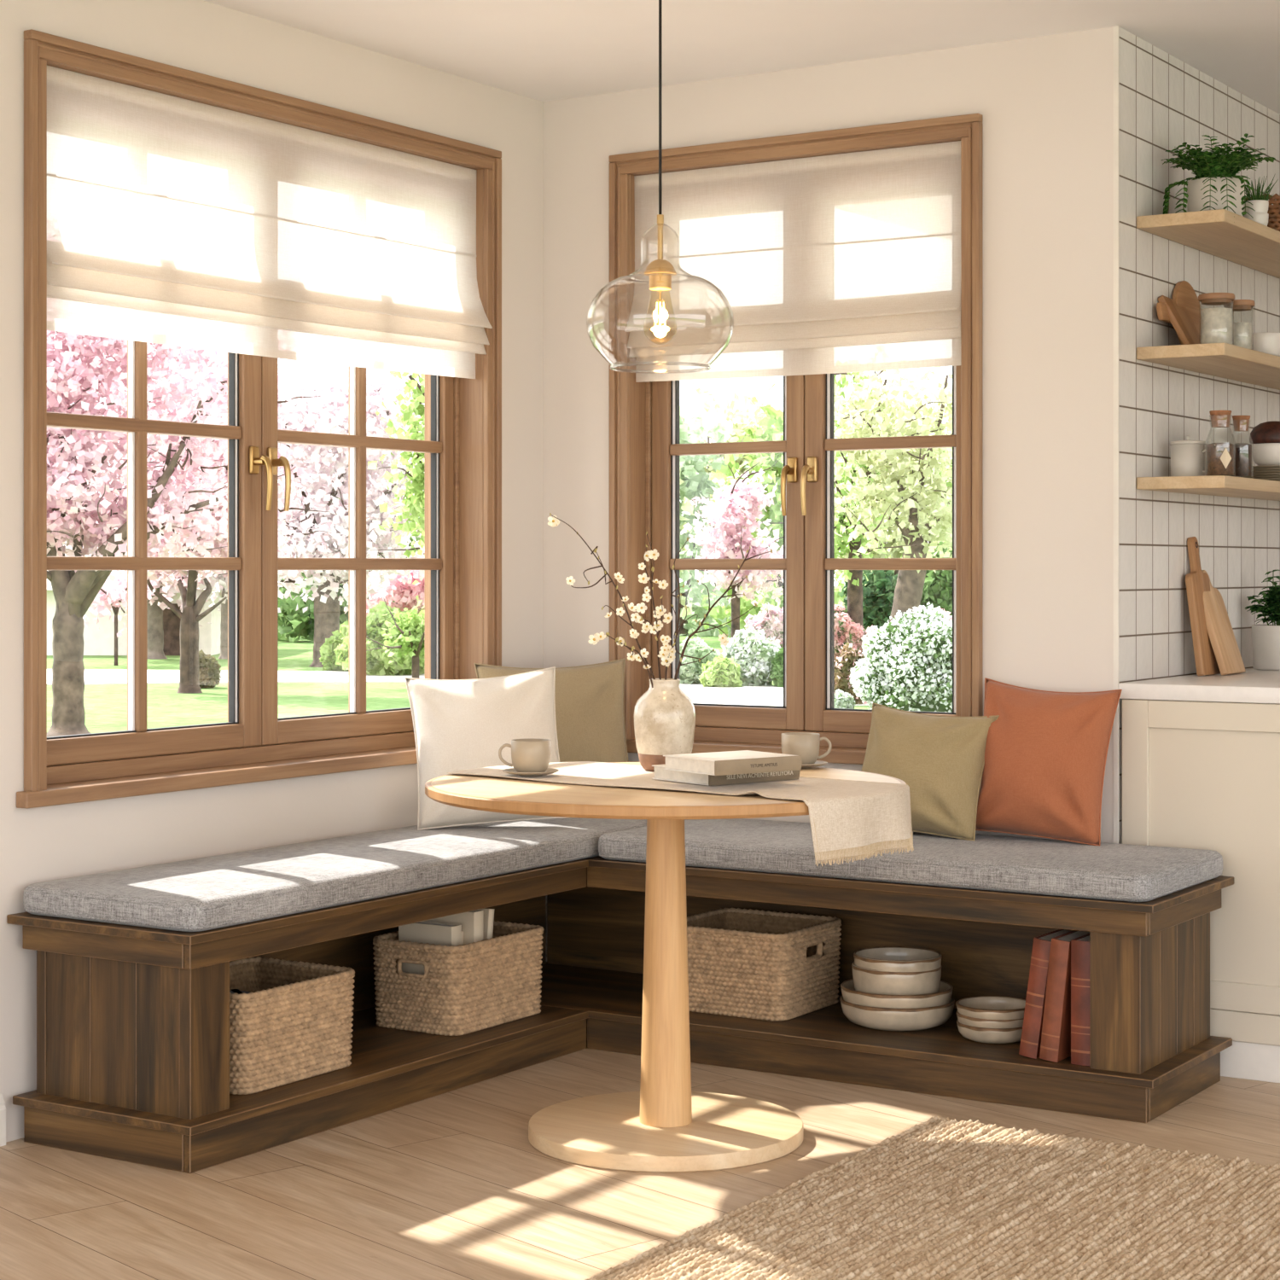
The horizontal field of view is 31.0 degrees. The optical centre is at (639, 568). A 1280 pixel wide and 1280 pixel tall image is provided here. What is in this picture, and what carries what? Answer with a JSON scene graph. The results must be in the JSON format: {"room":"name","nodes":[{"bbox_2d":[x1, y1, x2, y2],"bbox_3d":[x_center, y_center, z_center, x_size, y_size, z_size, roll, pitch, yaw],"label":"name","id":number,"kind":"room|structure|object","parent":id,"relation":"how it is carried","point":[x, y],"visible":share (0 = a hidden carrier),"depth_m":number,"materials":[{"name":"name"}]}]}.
{"room":"kitchen breakfast nook","nodes":[
{"label":"kitchen breakfast nook","id":0,"kind":"room"},
{"bbox_2d":[0,0,543,1142],"bbox_3d":[-2.393,-0.055,3.333,0.200,2.510,7.600,0,0,32],"label":"wall","id":1,"kind":"structure","parent":0,"point":[73,840],"depth_m":5.38,"materials":[{"name":"paint"}]},
{"bbox_2d":[16,29,501,808],"bbox_3d":[-0.918,-0.314,5.623,0.234,1.638,1.727,0,0,32],"label":"window","id":2,"kind":"structure","parent":1,"relation":"in","point":[461,446],"depth_m":5.59,"materials":[{"name":"brown wood"}]},
{"bbox_2d":[46,65,492,378],"bbox_3d":[-0.857,-0.794,5.584,0.088,0.570,1.575,0,0,32],"label":"blind","id":3,"kind":"object","parent":2,"relation":"attached to","point":[171,220],"visible":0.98,"depth_m":5.48,"materials":[{"name":"fabric"}]},
{"bbox_2d":[0,1018,1279,1279],"bbox_3d":[1.166,1.220,2.968,6.200,0.040,10.800,0,0,32],"label":"floor","id":4,"kind":"structure","parent":0,"point":[450,1185],"depth_m":4.48,"materials":[{"name":"brown wood"}]},
{"bbox_2d":[6,855,1234,1173],"bbox_3d":[0.037,0.962,5.125,1.974,0.476,1.964,0,0,32],"label":"bench","id":5,"kind":"object","parent":4,"relation":"on","point":[133,1021],"visible":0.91,"depth_m":5.16,"materials":[{"name":"brown wood"}]},
{"bbox_2d":[229,956,354,1094],"bbox_3d":[-0.854,0.993,5.039,0.323,0.216,0.388,0,0,32],"label":"storage basket","id":6,"kind":"object","parent":5,"relation":"on","point":[294,1024],"visible":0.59,"depth_m":4.96,"materials":[{"name":"wicker"}]},
{"bbox_2d":[23,817,646,931],"bbox_3d":[-0.575,0.689,5.510,0.510,0.068,1.935,0,0,32],"label":"seat cushion","id":7,"kind":"object","parent":5,"relation":"on","point":[230,889],"visible":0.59,"depth_m":5.04,"materials":[{"name":"grey fabric"}]},
{"bbox_2d":[404,666,566,830],"bbox_3d":[-0.388,0.454,5.873,0.408,0.404,0.223,0,0,-11],"label":"throw pillow","id":8,"kind":"object","parent":7,"relation":"on","point":[458,724],"visible":0.73,"depth_m":5.82,"materials":[{"name":"white fabric"}]},
{"bbox_2d":[473,657,628,762],"bbox_3d":[-0.225,0.451,6.186,0.430,0.411,0.177,0,0,-18],"label":"throw pillow","id":9,"kind":"object","parent":7,"relation":"on","point":[590,707],"visible":0.4,"depth_m":6.17,"materials":[{"name":"beige fabric"}]},
{"bbox_2d":[372,920,543,1035],"bbox_3d":[-0.440,0.993,5.633,0.274,0.216,0.388,0,0,32],"label":"storage basket","id":10,"kind":"object","parent":5,"relation":"on","point":[465,989],"visible":0.91,"depth_m":5.50,"materials":[{"name":"wicker"}]},
{"bbox_2d":[398,920,461,974],"bbox_3d":[-0.504,0.971,5.557,0.163,0.235,0.040,0,0,32],"label":"book","id":11,"kind":"object","parent":10,"relation":"in","point":[442,933],"visible":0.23,"depth_m":5.54,"materials":[{"name":"beige paper"}]},
{"bbox_2d":[426,909,483,944],"bbox_3d":[-0.455,0.957,5.607,0.163,0.262,0.038,0,0,32],"label":"book","id":12,"kind":"object","parent":10,"relation":"in","point":[472,922],"visible":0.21,"depth_m":5.56,"materials":[{"name":"beige paper"}]},
{"bbox_2d":[686,907,841,1021],"bbox_3d":[0.285,0.993,5.811,0.358,0.216,0.338,0,0,32],"label":"storage basket","id":13,"kind":"object","parent":5,"relation":"on","point":[774,966],"visible":0.9,"depth_m":5.68,"materials":[{"name":"wicker"}]},
{"bbox_2d":[839,995,954,1030],"bbox_3d":[0.620,1.067,5.566,0.275,0.065,0.275,0,0,32],"label":"bowl","id":14,"kind":"object","parent":5,"relation":"on","point":[886,1019],"visible":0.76,"depth_m":5.45,"materials":[{"name":"beige ceramic"}]},
{"bbox_2d":[840,978,953,1008],"bbox_3d":[0.618,1.036,5.567,0.269,0.065,0.269,0,0,32],"label":"bowl","id":15,"kind":"object","parent":14,"relation":"on","point":[943,997],"visible":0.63,"depth_m":5.46,"materials":[{"name":"beige ceramic"}]},
{"bbox_2d":[851,961,941,994],"bbox_3d":[0.619,1.005,5.569,0.215,0.105,0.215,0,0,32],"label":"bowl","id":16,"kind":"object","parent":15,"relation":"on","point":[868,980],"visible":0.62,"depth_m":5.48,"materials":[{"name":"beige ceramic"}]},
{"bbox_2d":[853,946,941,971],"bbox_3d":[0.621,0.977,5.566,0.211,0.101,0.211,0,0,32],"label":"bowl","id":17,"kind":"object","parent":16,"relation":"on","point":[884,958],"visible":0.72,"depth_m":5.54,"materials":[{"name":"beige ceramic"}]},
{"bbox_2d":[598,818,1222,901],"bbox_3d":[0.630,0.689,5.582,1.439,0.068,0.538,0,0,32],"label":"seat cushion","id":18,"kind":"object","parent":5,"relation":"on","point":[1109,871],"visible":0.95,"depth_m":5.33,"materials":[{"name":"grey fabric"}]},
{"bbox_2d":[861,702,999,840],"bbox_3d":[0.696,0.498,5.695,0.367,0.318,0.200,0,0,44],"label":"throw pillow","id":19,"kind":"object","parent":18,"relation":"on","point":[940,759],"visible":0.84,"depth_m":5.61,"materials":[{"name":"green fabric"}]},
{"bbox_2d":[975,677,1122,846],"bbox_3d":[0.968,0.463,5.578,0.378,0.384,0.201,0,0,32],"label":"throw pillow","id":20,"kind":"object","parent":18,"relation":"on","point":[1046,752],"visible":0.97,"depth_m":5.50,"materials":[{"name":"fabric"}]},
{"bbox_2d":[956,1018,1022,1043],"bbox_3d":[0.828,1.078,5.392,0.177,0.043,0.177,0,0,32],"label":"bowl","id":21,"kind":"object","parent":5,"relation":"on","point":[974,1033],"visible":0.6,"depth_m":5.32,"materials":[{"name":"beige ceramic"}]},
{"bbox_2d":[956,1010,1023,1028],"bbox_3d":[0.827,1.057,5.394,0.175,0.043,0.175,0,0,32],"label":"bowl","id":22,"kind":"object","parent":21,"relation":"on","point":[978,1022],"visible":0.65,"depth_m":5.32,"materials":[{"name":"beige ceramic"}]},
{"bbox_2d":[956,995,1025,1019],"bbox_3d":[0.828,1.035,5.392,0.179,0.043,0.179,0,0,32],"label":"bowl","id":23,"kind":"object","parent":22,"relation":"on","point":[981,1007],"visible":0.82,"depth_m":5.44,"materials":[{"name":"beige ceramic"}]},
{"bbox_2d":[1018,929,1073,1058],"bbox_3d":[0.935,0.964,5.255,0.078,0.271,0.194,0,0,32],"label":"book","id":24,"kind":"object","parent":5,"relation":"on","point":[1034,1007],"visible":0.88,"depth_m":5.17,"materials":[{"name":"leather"}]},
{"bbox_2d":[1039,930,1090,1062],"bbox_3d":[0.972,0.962,5.221,0.072,0.275,0.194,0,0,32],"label":"book","id":25,"kind":"object","parent":5,"relation":"on","point":[1056,1038],"visible":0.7,"depth_m":5.14,"materials":[{"name":"leather"}]},
{"bbox_2d":[1070,932,1090,1065],"bbox_3d":[1.027,0.962,5.190,0.049,0.275,0.194,0,0,32],"label":"book","id":26,"kind":"object","parent":5,"relation":"on","point":[1080,946],"visible":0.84,"depth_m":5.11,"materials":[{"name":"leather"}]},
{"bbox_2d":[424,762,906,1172],"bbox_3d":[0.054,0.825,4.873,1.012,0.750,1.012,0,0,32],"label":"pedestal table","id":27,"kind":"object","parent":4,"relation":"on","point":[665,1125],"visible":0.8,"depth_m":4.82,"materials":[{"name":"brown wood"}]},
{"bbox_2d":[446,761,913,866],"bbox_3d":[0.085,0.504,4.893,1.025,0.136,0.435,0,0,40],"label":"table runner","id":28,"kind":"object","parent":27,"relation":"on","point":[858,819],"visible":0.87,"depth_m":4.62,"materials":[{"name":"fabric"}]},
{"bbox_2d":[502,768,558,776],"bbox_3d":[-0.234,0.439,4.955,0.122,0.012,0.122,0,0,32],"label":"saucer","id":29,"kind":"object","parent":28,"relation":"on","point":[511,770],"visible":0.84,"depth_m":4.92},
{"bbox_2d":[498,738,550,772],"bbox_3d":[-0.241,0.403,4.960,0.102,0.070,0.085,0,0,32],"label":"cup","id":30,"kind":"object","parent":29,"relation":"on","point":[527,755],"visible":1,"depth_m":4.92,"materials":[{"name":"ceramic"}]},
{"bbox_2d":[634,678,695,771],"bbox_3d":[0.054,0.344,5.097,0.137,0.200,0.137,0,0,32],"label":"vase","id":31,"kind":"object","parent":28,"relation":"on","point":[665,715],"visible":0.83,"depth_m":5.05,"materials":[{"name":"ceramic"}]},
{"bbox_2d":[547,512,655,679],"bbox_3d":[-0.077,0.130,5.117,0.262,0.504,0.067,0,0,-13],"label":"branch","id":32,"kind":"object","parent":31,"relation":"in","point":[554,521],"visible":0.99,"depth_m":5.12,"materials":[{"name":"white plant"}]},
{"bbox_2d":[630,531,672,680],"bbox_3d":[0.029,0.150,5.125,0.083,0.466,0.060,0,0,32],"label":"branch","id":33,"kind":"object","parent":31,"relation":"in","point":[654,555],"visible":0.96,"depth_m":5.13,"materials":[{"name":"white plant"}]},
{"bbox_2d":[657,537,688,680],"bbox_3d":[0.084,0.155,5.098,0.090,0.450,0.044,0,0,-39],"label":"branch","id":34,"kind":"object","parent":31,"relation":"in","point":[667,650],"visible":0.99,"depth_m":5.09,"materials":[{"name":"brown plant"}]},
{"bbox_2d":[673,546,772,679],"bbox_3d":[0.174,0.166,5.090,0.235,0.430,0.026,0,0,2],"label":"branch","id":35,"kind":"object","parent":31,"relation":"in","point":[723,638],"visible":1,"depth_m":5.10,"materials":[{"name":"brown plant"}]},
{"bbox_2d":[651,764,799,785],"bbox_3d":[0.181,0.429,4.867,0.245,0.030,0.194,0,0,-38],"label":"book","id":36,"kind":"object","parent":28,"relation":"on","point":[660,774],"visible":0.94,"depth_m":4.79,"materials":[{"name":"beige paper"}]},
{"bbox_2d":[663,750,801,775],"bbox_3d":[0.189,0.399,4.742,0.222,0.030,0.179,0,0,-36],"label":"book","id":37,"kind":"object","parent":36,"relation":"on","point":[743,761],"visible":1,"depth_m":4.69,"materials":[{"name":"paper"}]},
{"bbox_2d":[801,760,827,768],"bbox_3d":[0.362,0.443,5.211,0.123,0.012,0.123,0,0,32],"label":"saucer","id":38,"kind":"object","parent":27,"relation":"on","point":[818,763],"visible":0.39,"depth_m":5.17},
{"bbox_2d":[781,732,831,764],"bbox_3d":[0.369,0.408,5.207,0.103,0.070,0.086,0,0,32],"label":"cup","id":39,"kind":"object","parent":38,"relation":"on","point":[805,745],"visible":0.81,"depth_m":5.18,"materials":[{"name":"ceramic"}]},
{"bbox_2d":[585,1116,1279,1279],"bbox_3d":[0.716,1.191,3.796,1.454,0.017,2.015,0,0,32],"label":"rug","id":40,"kind":"object","parent":4,"relation":"on","point":[935,1199],"visible":1,"depth_m":4.24,"materials":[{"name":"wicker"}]},
{"bbox_2d":[1122,698,1279,1082],"bbox_3d":[2.125,0.758,6.505,0.634,0.884,2.600,0,0,32],"label":"base cabinet","id":41,"kind":"object","parent":4,"relation":"on","point":[1196,775],"visible":0.49,"depth_m":5.44,"materials":[{"name":"beige paint"}]},
{"bbox_2d":[1118,667,1279,703],"bbox_3d":[2.141,0.296,6.505,0.668,0.038,2.624,0,0,32],"label":"countertop","id":42,"kind":"structure","parent":41,"relation":"on","point":[1252,685],"depth_m":5.51,"materials":[{"name":"white stone"}]},
{"bbox_2d":[1185,536,1220,675],"bbox_3d":[1.453,0.097,5.987,0.064,0.359,0.135,0,0,32],"label":"chopping board","id":43,"kind":"object","parent":42,"relation":"on","point":[1196,582],"visible":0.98,"depth_m":5.95,"materials":[{"name":"brown wood"}]},
{"bbox_2d":[1201,570,1245,675],"bbox_3d":[1.509,0.140,6.037,0.104,0.273,0.150,0,0,32],"label":"chopping board","id":44,"kind":"object","parent":42,"relation":"on","point":[1219,630],"visible":0.82,"depth_m":6.01,"materials":[{"name":"brown wood"}]},
{"bbox_2d":[1251,624,1279,670],"bbox_3d":[1.747,0.216,6.301,0.152,0.122,0.152,0,0,32],"label":"plant pot","id":45,"kind":"object","parent":42,"relation":"on","point":[1265,639],"visible":0.98,"depth_m":6.25,"materials":[{"name":"white ceramic"}]},
{"bbox_2d":[1245,569,1279,625],"bbox_3d":[1.744,0.084,6.305,0.173,0.162,0.110,0,0,32],"label":"potted herb","id":46,"kind":"object","parent":45,"relation":"on","point":[1271,605],"visible":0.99,"depth_m":6.30,"materials":[{"name":"green plant"}]},
{"bbox_2d":[203,0,1279,114],"bbox_3d":[1.220,-1.385,3.052,6.600,0.150,11.000,0,0,32],"label":"ceiling","id":47,"kind":"structure","parent":0,"point":[543,50],"depth_m":5.62,"materials":[{"name":"paint"}]},
{"bbox_2d":[586,0,733,373],"bbox_3d":[0.043,-0.865,4.870,0.311,0.890,0.311,0,0,-7],"label":"pendant lamp","id":48,"kind":"object","parent":47,"relation":"hanging from","point":[660,270],"visible":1,"depth_m":4.86,"materials":[{"name":"clear glass"}]},
{"bbox_2d":[543,26,1113,961],"bbox_3d":[0.407,-0.055,6.175,1.878,2.510,0.200,0,0,32],"label":"wall","id":49,"kind":"structure","parent":0,"point":[1045,103],"depth_m":5.75,"materials":[{"name":"paint"}]},
{"bbox_2d":[608,113,982,764],"bbox_3d":[0.437,-0.314,6.136,1.143,1.638,0.234,0,0,32],"label":"window","id":50,"kind":"structure","parent":49,"relation":"in","point":[645,449],"depth_m":6.15,"materials":[{"name":"brown wood"}]},
{"bbox_2d":[624,140,960,382],"bbox_3d":[0.398,-0.794,6.075,0.991,0.570,0.088,0,0,32],"label":"blind","id":51,"kind":"object","parent":50,"relation":"attached to","point":[848,262],"visible":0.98,"depth_m":6.06,"materials":[{"name":"fabric"}]},
{"bbox_2d":[1113,25,1119,843],"bbox_3d":[1.151,-0.055,5.584,0.013,2.510,0.005,0,0,32],"label":"trim","id":52,"kind":"structure","parent":49,"relation":"attached to","point":[1116,29],"depth_m":5.58,"materials":[{"name":"white paint"}]},
{"bbox_2d":[1119,27,1279,843],"bbox_3d":[2.009,-0.055,6.936,0.012,2.510,3.197,0,0,32],"label":"wall","id":53,"kind":"structure","parent":0,"point":[1166,102],"depth_m":5.89,"materials":[{"name":"tile"}]},
{"bbox_2d":[1136,209,1279,278],"bbox_3d":[1.979,-0.851,6.670,0.222,0.030,2.478,0,0,32],"label":"floating shelf","id":54,"kind":"object","parent":53,"relation":"attached to","point":[1238,239],"visible":1,"depth_m":5.82,"materials":[{"name":"brown wood"}]},
{"bbox_2d":[1186,176,1245,216],"bbox_3d":[1.434,-0.915,5.754,0.140,0.098,0.140,0,0,32],"label":"plant pot","id":55,"kind":"object","parent":54,"relation":"on","point":[1195,203],"visible":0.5,"depth_m":5.70,"materials":[{"name":"grey ceramic"}]},
{"bbox_2d":[1161,133,1275,217],"bbox_3d":[1.439,-0.954,5.753,0.261,0.226,0.276,0,0,43],"label":"trailing plant","id":56,"kind":"object","parent":55,"relation":"in","point":[1208,164],"visible":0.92,"depth_m":5.70,"materials":[{"name":"green plant"}]},
{"bbox_2d":[1136,342,1279,389],"bbox_3d":[1.979,-0.529,6.670,0.222,0.030,2.478,0,0,32],"label":"floating shelf","id":57,"kind":"object","parent":53,"relation":"attached to","point":[1224,360],"visible":1,"depth_m":5.77,"materials":[{"name":"brown wood"}]},
{"bbox_2d":[1156,280,1200,344],"bbox_3d":[1.379,-0.642,5.895,0.039,0.196,0.315,0,0,32],"label":"wooden spoons","id":58,"kind":"object","parent":57,"relation":"on","point":[1184,294],"visible":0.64,"depth_m":5.92,"materials":[{"name":"brown wood"}]},
{"bbox_2d":[1157,295,1200,344],"bbox_3d":[1.377,-0.616,5.844,0.084,0.143,0.153,0,0,35],"label":"chopping board","id":59,"kind":"object","parent":57,"relation":"on","point":[1179,317],"visible":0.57,"depth_m":5.82,"materials":[{"name":"brown wood"}]},
{"bbox_2d":[1198,292,1235,344],"bbox_3d":[1.430,-0.612,5.729,0.090,0.135,0.090,0,0,32],"label":"storage jar","id":60,"kind":"object","parent":57,"relation":"on","point":[1216,323],"visible":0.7,"depth_m":5.70,"materials":[{"name":"clear glass"}]},
{"bbox_2d":[1223,299,1255,349],"bbox_3d":[1.509,-0.609,5.816,0.076,0.129,0.076,0,0,32],"label":"storage jar","id":61,"kind":"object","parent":57,"relation":"on","point":[1242,332],"visible":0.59,"depth_m":5.79,"materials":[{"name":"clear glass"}]},
{"bbox_2d":[1136,475,1279,500],"bbox_3d":[1.979,-0.209,6.670,0.222,0.030,2.478,0,0,32],"label":"floating shelf","id":62,"kind":"object","parent":53,"relation":"attached to","point":[1222,485],"visible":1,"depth_m":5.68,"materials":[{"name":"brown wood"}]},
{"bbox_2d":[1169,436,1206,476],"bbox_3d":[1.375,-0.278,5.799,0.087,0.108,0.087,0,0,-4],"label":"canister","id":63,"kind":"object","parent":62,"relation":"on","point":[1187,456],"visible":0.82,"depth_m":5.76,"materials":[{"name":"grey ceramic"}]},
{"bbox_2d":[1205,410,1235,475],"bbox_3d":[1.438,-0.307,5.723,0.072,0.166,0.072,0,0,32],"label":"bottle","id":64,"kind":"object","parent":62,"relation":"on","point":[1219,456],"visible":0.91,"depth_m":5.70,"materials":[{"name":"clear glass"}]},
{"bbox_2d":[1230,415,1253,478],"bbox_3d":[1.509,-0.303,5.797,0.060,0.158,0.060,0,0,32],"label":"bottle","id":65,"kind":"object","parent":62,"relation":"on","point":[1242,451],"visible":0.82,"depth_m":5.78,"materials":[{"name":"clear glass"}]},
{"label":"outside","id":66,"kind":"structure","parent":0,"visible":0},
{"bbox_2d":[46,583,870,737],"bbox_3d":[-4.140,1.410,56.337,180.000,0.300,200.000,0,0,32],"label":"lawn","id":67,"kind":"structure","parent":66,"point":[105,705],"depth_m":22.66,"materials":[{"name":"green plant"}]},
{"bbox_2d":[81,555,173,665],"bbox_3d":[-6.804,0.477,29.947,1.488,1.654,1.382,0,0,-10],"label":"tree","id":68,"kind":"object","parent":67,"relation":"on","point":[111,596],"visible":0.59,"depth_m":29.74,"materials":[{"name":"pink plant"}]},
{"bbox_2d":[46,541,221,655],"bbox_3d":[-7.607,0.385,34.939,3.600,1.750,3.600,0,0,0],"label":"house","id":69,"kind":"structure","parent":67,"relation":"on","point":[97,642],"depth_m":33.44,"materials":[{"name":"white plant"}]},
{"bbox_2d":[46,330,227,737],"bbox_3d":[-4.286,-0.747,17.320,3.312,4.065,2.347,0,0,-8],"label":"cherry tree","id":70,"kind":"object","parent":67,"relation":"on","point":[72,517],"visible":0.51,"depth_m":17.18,"materials":[{"name":"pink plant"}]},
{"bbox_2d":[63,409,227,659],"bbox_3d":[-6.872,-0.481,32.098,2.717,3.578,2.578,0,0,-26],"label":"cherry tree","id":71,"kind":"object","parent":67,"relation":"on","point":[155,632],"visible":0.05,"depth_m":32.06,"materials":[{"name":"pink plant"}]},
{"bbox_2d":[198,649,221,688],"bbox_3d":[-4.627,1.077,24.360,0.492,0.441,0.416,0,0,32],"label":"round shrub","id":72,"kind":"object","parent":67,"relation":"on","point":[210,675],"visible":0.65,"depth_m":24.24,"materials":[{"name":"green plant"}]},
{"bbox_2d":[87,349,339,693],"bbox_3d":[-4.422,-0.777,23.344,2.655,4.143,2.222,0,0,-31],"label":"cherry tree","id":73,"kind":"object","parent":67,"relation":"on","point":[190,616],"visible":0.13,"depth_m":23.28,"materials":[{"name":"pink plant"}]},
{"bbox_2d":[167,446,315,658],"bbox_3d":[-5.744,-0.513,32.189,2.605,3.642,2.593,0,0,-21],"label":"cherry tree","id":74,"kind":"object","parent":67,"relation":"on","point":[223,582],"visible":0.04,"depth_m":32.07,"materials":[{"name":"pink plant"}]},
{"bbox_2d":[173,358,424,667],"bbox_3d":[-4.153,-1.023,29.725,3.891,4.654,2.844,0,0,4],"label":"cherry tree","id":75,"kind":"object","parent":67,"relation":"on","point":[331,412],"visible":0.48,"depth_m":29.25,"materials":[{"name":"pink plant"}]},
{"bbox_2d":[319,629,348,671],"bbox_3d":[-3.695,1.034,28.421,0.530,0.550,0.461,0,0,32],"label":"rounded hedge","id":76,"kind":"object","parent":67,"relation":"on","point":[328,658],"visible":0.45,"depth_m":28.31,"materials":[{"name":"green plant"}]},
{"bbox_2d":[278,497,420,642],"bbox_3d":[-5.031,-0.079,39.628,3.233,2.795,2.875,0,0,3],"label":"tree","id":77,"kind":"object","parent":67,"relation":"on","point":[301,624],"visible":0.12,"depth_m":39.24,"materials":[{"name":"green plant"}]},
{"bbox_2d":[333,600,424,675],"bbox_3d":[-3.006,0.849,27.292,1.360,0.928,1.149,0,0,32],"label":"rounded hedge","id":78,"kind":"object","parent":67,"relation":"on","point":[377,660],"visible":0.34,"depth_m":26.94,"materials":[{"name":"green plant"}]},
{"bbox_2d":[339,520,424,619],"bbox_3d":[-3.179,0.311,33.753,2.534,1.997,2.409,0,0,32],"label":"tree","id":79,"kind":"object","parent":67,"relation":"on","point":[404,595],"visible":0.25,"depth_m":33.35,"materials":[{"name":"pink plant"}]},
{"bbox_2d":[366,595,424,678],"bbox_3d":[-2.385,0.786,23.798,0.903,1.018,1.147,0,0,32],"label":"young tree","id":80,"kind":"object","parent":67,"relation":"on","point":[410,635],"visible":0.74,"depth_m":23.75,"materials":[{"name":"green plant"}]},
{"bbox_2d":[367,370,424,584],"bbox_3d":[-1.947,-0.734,25.549,2.061,4.062,1.756,0,0,-3],"label":"tree","id":81,"kind":"object","parent":67,"relation":"on","point":[414,505],"visible":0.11,"depth_m":25.34,"materials":[{"name":"green plant"}]},
{"bbox_2d":[679,384,749,636],"bbox_3d":[0.816,-1.099,43.292,2.964,4.846,2.993,0,0,-28],"label":"tree","id":82,"kind":"object","parent":67,"relation":"on","point":[696,483],"visible":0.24,"depth_m":42.84,"materials":[{"name":"green plant"}]},
{"bbox_2d":[679,382,780,628],"bbox_3d":[1.705,-1.218,46.753,3.578,5.095,3.180,0,0,32],"label":"tree","id":83,"kind":"object","parent":67,"relation":"on","point":[744,400],"visible":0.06,"depth_m":46.54,"materials":[{"name":"green plant"}]},
{"bbox_2d":[680,459,783,638],"bbox_3d":[1.264,-0.021,28.459,1.748,2.645,1.276,0,0,-30],"label":"tree","id":84,"kind":"object","parent":67,"relation":"on","point":[737,502],"visible":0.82,"depth_m":28.29,"materials":[{"name":"pink plant"}]},
{"bbox_2d":[744,602,783,647],"bbox_3d":[1.793,0.890,31.585,0.885,0.834,0.747,0,0,32],"label":"bush","id":85,"kind":"object","parent":67,"relation":"on","point":[770,619],"visible":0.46,"depth_m":31.38,"materials":[{"name":"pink plant"}]},
{"bbox_2d":[700,384,849,638],"bbox_3d":[2.401,-0.918,39.617,2.724,4.472,3.114,0,0,10],"label":"tree","id":86,"kind":"object","parent":67,"relation":"on","point":[775,417],"visible":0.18,"depth_m":39.31,"materials":[{"name":"green plant"}]},
{"bbox_2d":[834,604,864,661],"bbox_3d":[2.618,0.882,30.997,0.830,0.833,0.741,0,0,-4],"label":"bush","id":87,"kind":"object","parent":67,"relation":"on","point":[846,630],"visible":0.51,"depth_m":30.74,"materials":[{"name":"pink plant"}]},
{"bbox_2d":[837,557,897,629],"bbox_3d":[3.576,0.579,34.820,1.376,1.498,1.124,0,0,32],"label":"shrub","id":88,"kind":"object","parent":67,"relation":"on","point":[878,594],"visible":0.31,"depth_m":34.47,"materials":[{"name":"green plant"}]},
{"bbox_2d":[834,370,908,626],"bbox_3d":[2.876,-0.839,31.018,1.647,4.289,1.520,0,0,-9],"label":"tree","id":89,"kind":"object","parent":67,"relation":"on","point":[854,578],"visible":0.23,"depth_m":30.90,"materials":[{"name":"green plant"}]},
{"bbox_2d":[834,366,952,651],"bbox_3d":[3.093,-0.660,27.122,2.579,3.923,2.285,0,0,-15],"label":"leaning tree","id":90,"kind":"object","parent":67,"relation":"on","point":[908,592],"visible":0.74,"depth_m":26.86,"materials":[{"name":"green plant"}]},
{"bbox_2d":[836,384,952,605],"bbox_3d":[4.687,-1.091,43.161,3.331,4.829,3.047,0,0,-42],"label":"tree","id":91,"kind":"object","parent":67,"relation":"on","point":[894,553],"visible":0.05,"depth_m":42.86,"materials":[{"name":"green plant"}]},
{"bbox_2d":[849,601,952,712],"bbox_3d":[2.457,0.778,19.837,1.282,0.981,1.227,0,0,-4],"label":"flowering shrub","id":92,"kind":"object","parent":67,"relation":"on","point":[915,673],"visible":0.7,"depth_m":19.51,"materials":[{"name":"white plant"}]},
{"bbox_2d":[919,541,952,616],"bbox_3d":[4.628,0.456,34.818,1.191,1.744,0.996,0,0,32],"label":"shrub","id":93,"kind":"object","parent":67,"relation":"on","point":[937,590],"visible":0.21,"depth_m":34.55,"materials":[{"name":"green plant"}]},
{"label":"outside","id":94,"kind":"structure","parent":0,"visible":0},
{"bbox_2d":[46,669,872,706],"bbox_3d":[-3.276,1.279,25.172,16.406,0.062,5.429,0,0,17],"label":"path","id":95,"kind":"structure","parent":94,"point":[757,695],"depth_m":25.50,"materials":[{"name":"concrete"}]},
{"bbox_2d":[679,636,721,684],"bbox_3d":[0.561,1.013,25.075,0.642,0.559,0.536,0,0,32],"label":"shrub","id":96,"kind":"object","parent":95,"relation":"on","point":[689,673],"visible":0.48,"depth_m":24.90,"materials":[{"name":"green plant"}]},
{"bbox_2d":[698,655,743,686],"bbox_3d":[0.856,1.100,24.363,0.414,0.364,0.478,0,0,-32],"label":"shrub","id":97,"kind":"object","parent":95,"relation":"on","point":[722,672],"visible":0.99,"depth_m":24.25,"materials":[{"name":"green plant"}]},
{"bbox_2d":[721,626,780,686],"bbox_3d":[1.194,0.956,24.725,0.646,0.665,0.753,0,0,-34],"label":"shrub","id":98,"kind":"object","parent":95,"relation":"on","point":[751,649],"visible":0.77,"depth_m":24.50,"materials":[{"name":"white plant"}]},
{"bbox_2d":[834,641,866,703],"bbox_3d":[1.935,0.976,21.319,0.454,0.595,0.369,0,0,32],"label":"shrub","id":99,"kind":"object","parent":95,"relation":"on","point":[843,664],"visible":0.44,"depth_m":21.23,"materials":[{"name":"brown plant"}]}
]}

